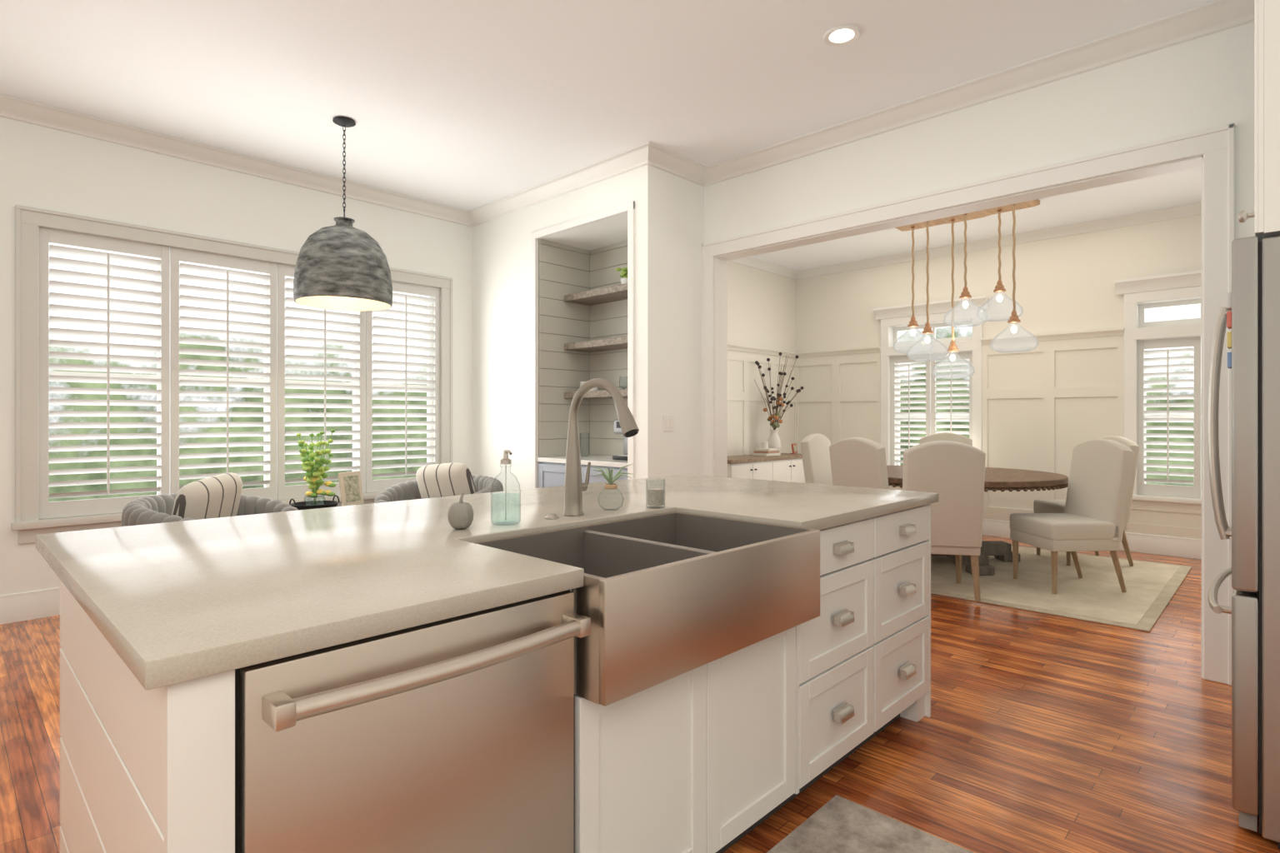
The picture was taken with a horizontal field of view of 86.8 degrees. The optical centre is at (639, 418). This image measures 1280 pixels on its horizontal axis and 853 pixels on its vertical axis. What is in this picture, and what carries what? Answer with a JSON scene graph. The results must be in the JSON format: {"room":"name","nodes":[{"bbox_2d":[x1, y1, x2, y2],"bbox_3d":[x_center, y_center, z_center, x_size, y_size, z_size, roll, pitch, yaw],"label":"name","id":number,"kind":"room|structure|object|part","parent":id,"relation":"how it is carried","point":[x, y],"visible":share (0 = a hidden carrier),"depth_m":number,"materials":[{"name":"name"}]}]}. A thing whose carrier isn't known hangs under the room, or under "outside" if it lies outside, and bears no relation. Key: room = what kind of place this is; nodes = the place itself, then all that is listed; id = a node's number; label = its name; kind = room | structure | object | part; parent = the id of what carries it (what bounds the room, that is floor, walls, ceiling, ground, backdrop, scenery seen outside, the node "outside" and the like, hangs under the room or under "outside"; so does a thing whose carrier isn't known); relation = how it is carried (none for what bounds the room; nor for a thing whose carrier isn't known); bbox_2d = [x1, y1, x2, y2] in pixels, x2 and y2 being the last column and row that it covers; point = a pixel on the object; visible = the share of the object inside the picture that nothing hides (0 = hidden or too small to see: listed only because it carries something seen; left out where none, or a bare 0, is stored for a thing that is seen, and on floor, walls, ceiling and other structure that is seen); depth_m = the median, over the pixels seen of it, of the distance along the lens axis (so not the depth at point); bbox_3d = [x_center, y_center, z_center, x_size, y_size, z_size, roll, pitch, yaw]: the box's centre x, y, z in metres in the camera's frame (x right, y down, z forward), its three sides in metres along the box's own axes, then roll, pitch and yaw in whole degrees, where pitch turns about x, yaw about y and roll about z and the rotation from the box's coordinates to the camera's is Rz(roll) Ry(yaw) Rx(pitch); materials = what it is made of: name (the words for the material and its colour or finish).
{"room":"kitchen","nodes":[
{"label":"kitchen","id":0,"kind":"room"},
{"bbox_2d":[0,116,472,595],"bbox_3d":[-3.451,-0.338,4.563,0.200,3.130,5.200,0,0,44],"label":"wall","id":1,"kind":"structure","parent":0,"point":[52,170],"depth_m":4.64,"materials":[{"name":"white paint"}]},
{"bbox_2d":[0,587,59,624],"bbox_3d":[-3.302,1.142,4.559,0.020,0.170,5.000,0,0,44],"label":"baseboard","id":2,"kind":"structure","parent":1,"relation":"attached to","point":[21,607],"depth_m":4.12,"materials":[{"name":"white paint"}]},
{"bbox_2d":[10,205,452,544],"bbox_3d":[-2.802,-0.262,5.195,0.260,2.047,2.980,0,0,44],"label":"window","id":3,"kind":"structure","parent":1,"relation":"in","point":[28,524],"depth_m":4.18,"materials":[{"name":"white paint"}]},
{"bbox_2d":[39,227,439,519],"bbox_3d":[-2.809,-0.278,5.201,0.193,1.806,2.736,0,0,44],"label":"window shutters","id":4,"kind":"object","parent":3,"relation":"attached to","point":[167,380],"visible":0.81,"depth_m":4.85,"materials":[{"name":"white paint"}]},
{"bbox_2d":[0,93,473,227],"bbox_3d":[-3.272,-1.851,4.530,0.105,0.104,5.000,0,0,44],"label":"crown molding","id":5,"kind":"structure","parent":1,"relation":"attached to","point":[11,107],"depth_m":4.76,"materials":[{"name":"white paint"}]},
{"bbox_2d":[580,433,589,456],"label":"decor","id":6,"kind":"object","parent":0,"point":[580,433],"depth_m":5.84,"materials":[{"name":"white"}]},
{"bbox_2d":[472,165,704,491],"bbox_3d":[-0.565,-0.338,5.932,2.465,3.130,0.807,0,0,44],"label":"wall","id":7,"kind":"structure","parent":0,"point":[669,224],"depth_m":5.71,"materials":[{"name":"white paint"}]},
{"bbox_2d":[466,141,659,226],"bbox_3d":[-0.717,-1.851,5.468,2.250,0.104,0.105,0,0,44],"label":"crown molding","id":8,"kind":"structure","parent":7,"relation":"attached to","point":[647,153],"depth_m":5.29,"materials":[{"name":"white paint"}]},
{"bbox_2d":[564,283,627,399],"bbox_3d":[-0.176,-0.621,5.620,1.060,0.895,0.300,0,0,44],"label":"shelves","id":9,"kind":"object","parent":7,"relation":"attached to","point":[607,294],"visible":0.38,"depth_m":5.65,"materials":[{"name":"brown wood"}]},
{"bbox_2d":[590,387,598,390],"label":"decor","id":10,"kind":"object","parent":9,"relation":"on","point":[596,388],"depth_m":5.80,"materials":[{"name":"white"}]},
{"bbox_2d":[615,267,627,284],"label":"decor","id":11,"kind":"object","parent":9,"relation":"on","point":[623,274],"depth_m":5.52,"materials":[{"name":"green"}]},
{"bbox_2d":[619,376,627,389],"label":"decor","id":12,"kind":"object","parent":9,"relation":"on","point":[622,377],"depth_m":5.52,"materials":[{"name":"white"}]},
{"bbox_2d":[663,415,674,431],"bbox_3d":[0.211,0.037,4.955,0.008,0.120,0.116,0,0,44],"label":"switch plate","id":13,"kind":"object","parent":7,"relation":"attached to","point":[668,422],"visible":1,"depth_m":4.95,"materials":[{"name":"white paint"}]},
{"bbox_2d":[653,146,706,184],"bbox_3d":[0.278,-1.851,4.954,0.105,0.104,0.510,0,0,44],"label":"crown molding","id":14,"kind":"structure","parent":7,"relation":"attached to","point":[673,163],"depth_m":4.98,"materials":[{"name":"white paint"}]},
{"bbox_2d":[700,0,1254,186],"bbox_3d":[1.885,-1.851,3.856,3.945,0.104,0.105,0,0,44],"label":"crown molding","id":15,"kind":"structure","parent":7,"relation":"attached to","point":[1182,27],"depth_m":3.71,"materials":[{"name":"white paint"}]},
{"bbox_2d":[0,0,1214,270],"bbox_3d":[0.373,-1.938,3.954,6.660,0.130,9.620,0,0,44],"label":"ceiling","id":16,"kind":"structure","parent":0,"point":[467,105],"depth_m":3.75,"materials":[{"name":"white paint"}]},
{"bbox_2d":[293,115,392,310],"bbox_3d":[-1.890,-1.316,4.326,0.580,1.172,0.580,0,0,44],"label":"pendant light","id":17,"kind":"object","parent":16,"relation":"hanging from","point":[342,264],"visible":1,"depth_m":4.13,"materials":[{"name":"grey metal"}]},
{"bbox_2d":[823,25,859,46],"bbox_3d":[1.001,-1.897,3.359,0.176,0.010,0.176,0,0,44],"label":"recessed light","id":18,"kind":"object","parent":16,"relation":"in","point":[841,35],"visible":1,"depth_m":3.36,"materials":[{"name":"white paint"}]},
{"bbox_2d":[892,199,1039,379],"bbox_3d":[2.914,-1.117,6.144,1.274,1.510,0.504,0,0,44],"label":"chandelier","id":19,"kind":"object","parent":16,"relation":"hanging from","point":[999,287],"visible":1,"depth_m":6.15,"materials":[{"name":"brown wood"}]},
{"bbox_2d":[612,419,627,460],"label":"coffee maker","id":20,"kind":"object","parent":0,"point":[617,427],"depth_m":5.33,"materials":[{"name":"white plastic"}]},
{"bbox_2d":[0,535,1279,852],"bbox_3d":[0.373,1.257,3.954,6.660,0.060,9.620,0,0,44],"label":"floor","id":21,"kind":"structure","parent":0,"point":[1042,733],"depth_m":2.54,"materials":[{"name":"brown wood"}]},
{"bbox_2d":[121,472,298,526],"bbox_3d":[-2.471,0.780,3.997,0.935,0.893,0.937,0,0,44],"label":"barrel chair","id":22,"kind":"object","parent":21,"relation":"on","point":[218,496],"visible":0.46,"depth_m":3.92,"materials":[{"name":"grey fabric"}]},
{"bbox_2d":[166,472,242,526],"bbox_3d":[-2.561,0.552,3.999,0.160,0.430,0.500,16,7,2],"label":"pillow","id":23,"kind":"object","parent":22,"relation":"on","point":[218,496],"depth_m":3.90,"materials":[{"name":"white fabric"}]},
{"bbox_2d":[374,462,503,503],"bbox_3d":[-1.488,0.780,5.091,0.938,0.893,0.897,0,0,44],"label":"barrel chair","id":24,"kind":"object","parent":21,"relation":"on","point":[444,480],"visible":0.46,"depth_m":5.08,"materials":[{"name":"grey fabric"}]},
{"bbox_2d":[415,462,479,503],"bbox_3d":[-1.469,0.552,5.160,0.500,0.430,0.160,-6,14,23],"label":"pillow","id":25,"kind":"object","parent":24,"relation":"on","point":[454,478],"depth_m":5.06,"materials":[{"name":"white fabric"}]},
{"bbox_2d":[60,500,938,852],"bbox_3d":[-0.091,0.787,2.200,1.221,0.880,2.623,0,0,44],"label":"kitchen island","id":26,"kind":"object","parent":21,"relation":"on","point":[702,664],"depth_m":1.36,"materials":[{"name":"white paint"}]},
{"bbox_2d":[35,474,938,694],"bbox_3d":[-0.185,0.321,2.298,1.356,0.052,2.692,0,0,44],"label":"island countertop","id":27,"kind":"structure","parent":26,"relation":"on","point":[175,597],"depth_m":1.56,"materials":[{"name":"white stone"}]},
{"bbox_2d":[447,493,473,529],"bbox_3d":[-0.501,0.259,1.893,0.072,0.099,0.070,0,0,44],"label":"pumpkin","id":28,"kind":"object","parent":27,"relation":"on","point":[460,515],"visible":1,"depth_m":1.87,"materials":[{"name":"grey ceramic"}]},
{"bbox_2d":[490,450,520,525],"bbox_3d":[-0.393,0.200,1.980,0.086,0.216,0.086,0,0,44],"label":"soap bottle","id":29,"kind":"object","parent":27,"relation":"on","point":[506,460],"visible":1,"depth_m":1.98,"materials":[{"name":"clear glass"}]},
{"bbox_3d":[-0.272,0.301,2.084,0.044,0.013,0.044,0,0,44],"label":"air switch button","id":30,"kind":"part","parent":27,"relation":"part of","materials":[{"name":"silver metal"}]},
{"bbox_2d":[563,378,639,515],"bbox_3d":[-0.113,0.093,2.087,0.315,0.431,0.096,0,0,44],"label":"faucet","id":31,"kind":"object","parent":27,"relation":"on","point":[575,487],"visible":1,"depth_m":2.14,"materials":[{"name":"silver metal"}]},
{"bbox_2d":[592,464,631,510],"bbox_3d":[-0.089,0.232,2.274,0.163,0.153,0.171,0,0,44],"label":"vase","id":32,"kind":"object","parent":27,"relation":"on","point":[610,480],"visible":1,"depth_m":2.27,"materials":[{"name":"clear glass"}]},
{"bbox_2d":[645,478,664,508],"bbox_3d":[0.054,0.260,2.344,0.066,0.096,0.066,0,0,44],"label":"votive candle","id":33,"kind":"object","parent":27,"relation":"on","point":[655,497],"visible":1,"depth_m":2.32,"materials":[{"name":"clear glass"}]},
{"bbox_2d":[727,453,805,483],"bbox_3d":[1.313,0.827,7.613,0.468,0.800,1.600,0,0,44],"label":"console","id":34,"kind":"object","parent":21,"relation":"on","point":[786,467],"visible":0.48,"depth_m":7.44,"materials":[{"name":"white paint"}]},
{"bbox_2d":[752,441,780,456],"bbox_3d":[1.440,0.346,7.700,0.266,0.160,0.207,0,0,-43],"label":"books","id":35,"kind":"object","parent":34,"relation":"on","point":[764,451],"visible":1,"depth_m":7.63,"materials":[{"name":"white paper"}]},
{"bbox_2d":[754,352,803,453],"bbox_3d":[1.656,-0.176,8.011,0.389,1.205,0.870,0,0,44],"label":"vase","id":36,"kind":"object","parent":34,"relation":"on","point":[774,441],"visible":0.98,"depth_m":7.92,"materials":[{"name":"white ceramic"}]},
{"bbox_2d":[790,443,797,454],"bbox_3d":[1.836,0.367,8.079,0.088,0.128,0.161,0,0,44],"label":"framed picture","id":37,"kind":"object","parent":34,"relation":"on","point":[794,448],"visible":0.98,"depth_m":8.04,"materials":[{"name":"brown"}]},
{"bbox_2d":[766,795,974,852],"bbox_3d":[0.342,1.222,1.280,0.840,0.008,1.720,0,0,44],"label":"kitchen rug","id":38,"kind":"object","parent":21,"relation":"on","point":[837,824],"visible":1,"depth_m":1.97,"materials":[{"name":"grey carpet"}]},
{"bbox_2d":[930,545,1191,631],"bbox_3d":[2.628,1.221,5.767,3.040,0.012,2.320,0,0,44],"label":"dining rug","id":39,"kind":"object","parent":21,"relation":"on","point":[1095,594],"visible":0.44,"depth_m":4.87,"materials":[{"name":"beige carpet"}]},
{"bbox_2d":[800,433,832,484],"bbox_3d":[1.897,0.682,6.409,0.605,1.066,0.500,0,0,40],"label":"dining chair","id":40,"kind":"object","parent":39,"relation":"on","point":[816,457],"visible":0.44,"depth_m":6.44,"materials":[{"name":"beige fabric"}]},
{"bbox_2d":[829,437,889,489],"bbox_3d":[1.911,0.682,5.444,0.605,1.066,0.500,0,0,-31],"label":"dining chair","id":41,"kind":"object","parent":39,"relation":"on","point":[859,462],"visible":0.4,"depth_m":5.25,"materials":[{"name":"beige fabric"}]},
{"bbox_2d":[902,440,985,602],"bbox_3d":[2.071,0.682,4.743,0.500,1.066,0.605,0,0,12],"label":"dining chair","id":42,"kind":"object","parent":39,"relation":"on","point":[951,473],"visible":0.62,"depth_m":4.49,"materials":[{"name":"beige fabric"}]},
{"bbox_2d":[920,432,972,445],"bbox_3d":[3.102,0.682,6.864,0.500,1.066,0.605,0,0,24],"label":"dining chair","id":43,"kind":"object","parent":39,"relation":"on","point":[949,437],"visible":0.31,"depth_m":7.05,"materials":[{"name":"beige fabric"}]},
{"bbox_2d":[886,465,1068,575],"bbox_3d":[2.642,0.838,5.782,1.727,0.752,1.724,0,0,44],"label":"dining table","id":44,"kind":"object","parent":39,"relation":"on","point":[1002,480],"visible":0.38,"depth_m":5.28,"materials":[{"name":"brown wood"}]},
{"bbox_2d":[1010,438,1133,594],"bbox_3d":[3.115,0.682,4.910,0.605,1.066,0.500,0,0,-4],"label":"dining chair","id":45,"kind":"object","parent":39,"relation":"on","point":[1092,518],"visible":1,"depth_m":4.77,"materials":[{"name":"beige fabric"}]},
{"bbox_2d":[1033,435,1139,566],"bbox_3d":[3.791,0.682,5.768,0.605,1.066,0.500,0,0,1],"label":"dining chair","id":46,"kind":"object","parent":39,"relation":"on","point":[1048,506],"visible":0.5,"depth_m":5.55,"materials":[{"name":"beige fabric"}]},
{"bbox_2d":[1207,235,1279,849],"bbox_3d":[2.295,0.349,2.083,0.836,1.755,0.905,0,0,44],"label":"refrigerator","id":47,"kind":"object","parent":21,"relation":"on","point":[1249,316],"visible":1,"depth_m":1.96,"materials":[{"name":"silver metal"}]},
{"bbox_2d":[1236,0,1279,241],"bbox_3d":[2.344,-0.273,2.050,0.769,3.000,0.925,0,0,44],"label":"tall cabinet","id":48,"kind":"object","parent":21,"relation":"on","point":[1266,214],"visible":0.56,"depth_m":1.94,"materials":[{"name":"white paint"}]},
{"bbox_3d":[-2.203,0.927,4.751,0.520,0.600,0.520,0,0,44],"label":"table","id":49,"kind":"object","parent":21,"relation":"on","visible":0},
{"bbox_2d":[289,495,339,509],"bbox_3d":[-2.266,0.587,4.714,0.300,0.079,0.301,0,0,44],"label":"tray","id":50,"kind":"object","parent":49,"relation":"on","point":[303,506],"visible":0.79,"depth_m":4.66,"materials":[{"name":"grey metal"}]},
{"bbox_2d":[296,429,336,505],"bbox_3d":[-2.265,0.347,4.723,0.280,0.541,0.254,0,0,44],"label":"potted plant","id":51,"kind":"object","parent":50,"relation":"on","point":[313,477],"visible":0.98,"depth_m":4.68,"materials":[{"name":"green plant"}]},
{"bbox_2d":[338,470,364,506],"bbox_3d":[-2.043,0.502,4.760,0.084,0.250,0.190,0,0,22],"label":"photo frame","id":52,"kind":"object","parent":49,"relation":"on","point":[351,488],"visible":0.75,"depth_m":4.74,"materials":[{"name":"beige wood"}]},
{"bbox_2d":[602,530,812,580],"bbox_3d":[0.211,0.433,1.675,0.002,0.212,0.824,0,0,44],"label":"sink rim","id":53,"kind":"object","parent":0,"relation":"attached to","point":[682,560],"depth_m":1.72,"materials":[{"name":"silver metal"}]},
{"bbox_2d":[727,260,795,352],"bbox_3d":[0.396,-0.338,7.912,1.210,3.130,3.380,0,0,44],"label":"wall","id":54,"kind":"structure","parent":0,"point":[761,308],"depth_m":8.13,"materials":[{"name":"white paint"}]},
{"bbox_2d":[727,343,797,456],"bbox_3d":[0.843,0.196,7.448,0.077,2.062,3.330,0,0,44],"label":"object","id":55,"kind":"structure","parent":54,"relation":"attached to","point":[748,426],"depth_m":8.03,"materials":[{"name":"white paint"}]},
{"bbox_2d":[729,256,796,279],"bbox_3d":[0.830,-1.828,7.439,0.070,0.090,3.300,0,0,44],"label":"crown molding","id":56,"kind":"structure","parent":54,"relation":"attached to","point":[749,262],"depth_m":8.16,"materials":[{"name":"white paint"}]},
{"bbox_2d":[799,527,809,530],"bbox_3d":[0.309,0.433,2.151,0.520,0.212,0.002,0,0,44],"label":"backsplash","id":57,"kind":"structure","parent":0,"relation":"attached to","point":[800,528],"depth_m":1.99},
{"bbox_2d":[704,21,1254,243],"bbox_3d":[1.974,-0.338,3.949,3.945,3.130,0.150,0,0,44],"label":"wall","id":58,"kind":"structure","parent":0,"point":[1205,82],"depth_m":3.70,"materials":[{"name":"white paint"}]},
{"bbox_2d":[701,123,1234,685],"bbox_3d":[1.665,-0.061,4.245,3.114,2.577,0.206,0,0,44],"label":"door frame","id":59,"kind":"structure","parent":58,"relation":"attached to","point":[1210,152],"depth_m":3.44,"materials":[{"name":"white paint"}]},
{"bbox_2d":[795,214,1201,352],"bbox_3d":[3.547,-0.338,7.402,6.460,3.130,0.250,0,0,44],"label":"wall","id":60,"kind":"structure","parent":0,"point":[1065,284],"depth_m":6.86,"materials":[{"name":"white paint"}]},
{"bbox_2d":[890,350,972,465],"label":"window shutters","id":61,"kind":"object","parent":60,"relation":"attached to","point":[929,417],"depth_m":7.57,"materials":[{"name":"white paint"}]},
{"bbox_2d":[893,320,972,346],"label":"transom window","id":62,"kind":"structure","parent":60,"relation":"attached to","point":[896,330],"depth_m":7.61,"materials":[{"name":"white paint"}]},
{"bbox_2d":[796,202,1201,279],"bbox_3d":[3.872,-1.828,6.867,5.250,0.090,0.070,0,0,44],"label":"crown molding","id":63,"kind":"structure","parent":60,"relation":"attached to","point":[1193,209],"depth_m":6.84,"materials":[{"name":"white paint"}]},
{"bbox_2d":[797,327,1201,539],"bbox_3d":[3.870,0.196,6.865,5.250,2.062,0.076,0,0,44],"label":"wainscoting","id":64,"kind":"structure","parent":60,"relation":"attached to","point":[1051,402],"depth_m":6.84,"materials":[{"name":"white paint"}]},
{"bbox_2d":[873,270,1201,504],"bbox_3d":[4.108,-0.266,6.766,3.550,2.025,0.329,0,0,44],"label":"window trim","id":65,"kind":"structure","parent":60,"relation":"in","point":[1137,292],"depth_m":6.26,"materials":[{"name":"white paint"}]},
{"bbox_2d":[982,519,1201,559],"bbox_3d":[3.882,1.142,6.860,5.226,0.170,0.020,0,0,44],"label":"baseboard","id":66,"kind":"structure","parent":60,"relation":"attached to","point":[1137,542],"depth_m":6.12,"materials":[{"name":"white paint"}]},
{"bbox_2d":[1137,336,1201,498],"label":"window shutters","id":67,"kind":"object","parent":60,"relation":"attached to","point":[1143,416],"depth_m":6.09,"materials":[{"name":"white paint"}]},
{"bbox_2d":[1139,299,1201,328],"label":"transom window","id":68,"kind":"structure","parent":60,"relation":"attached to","point":[1195,302],"depth_m":6.16,"materials":[{"name":"white paint"}]}
]}

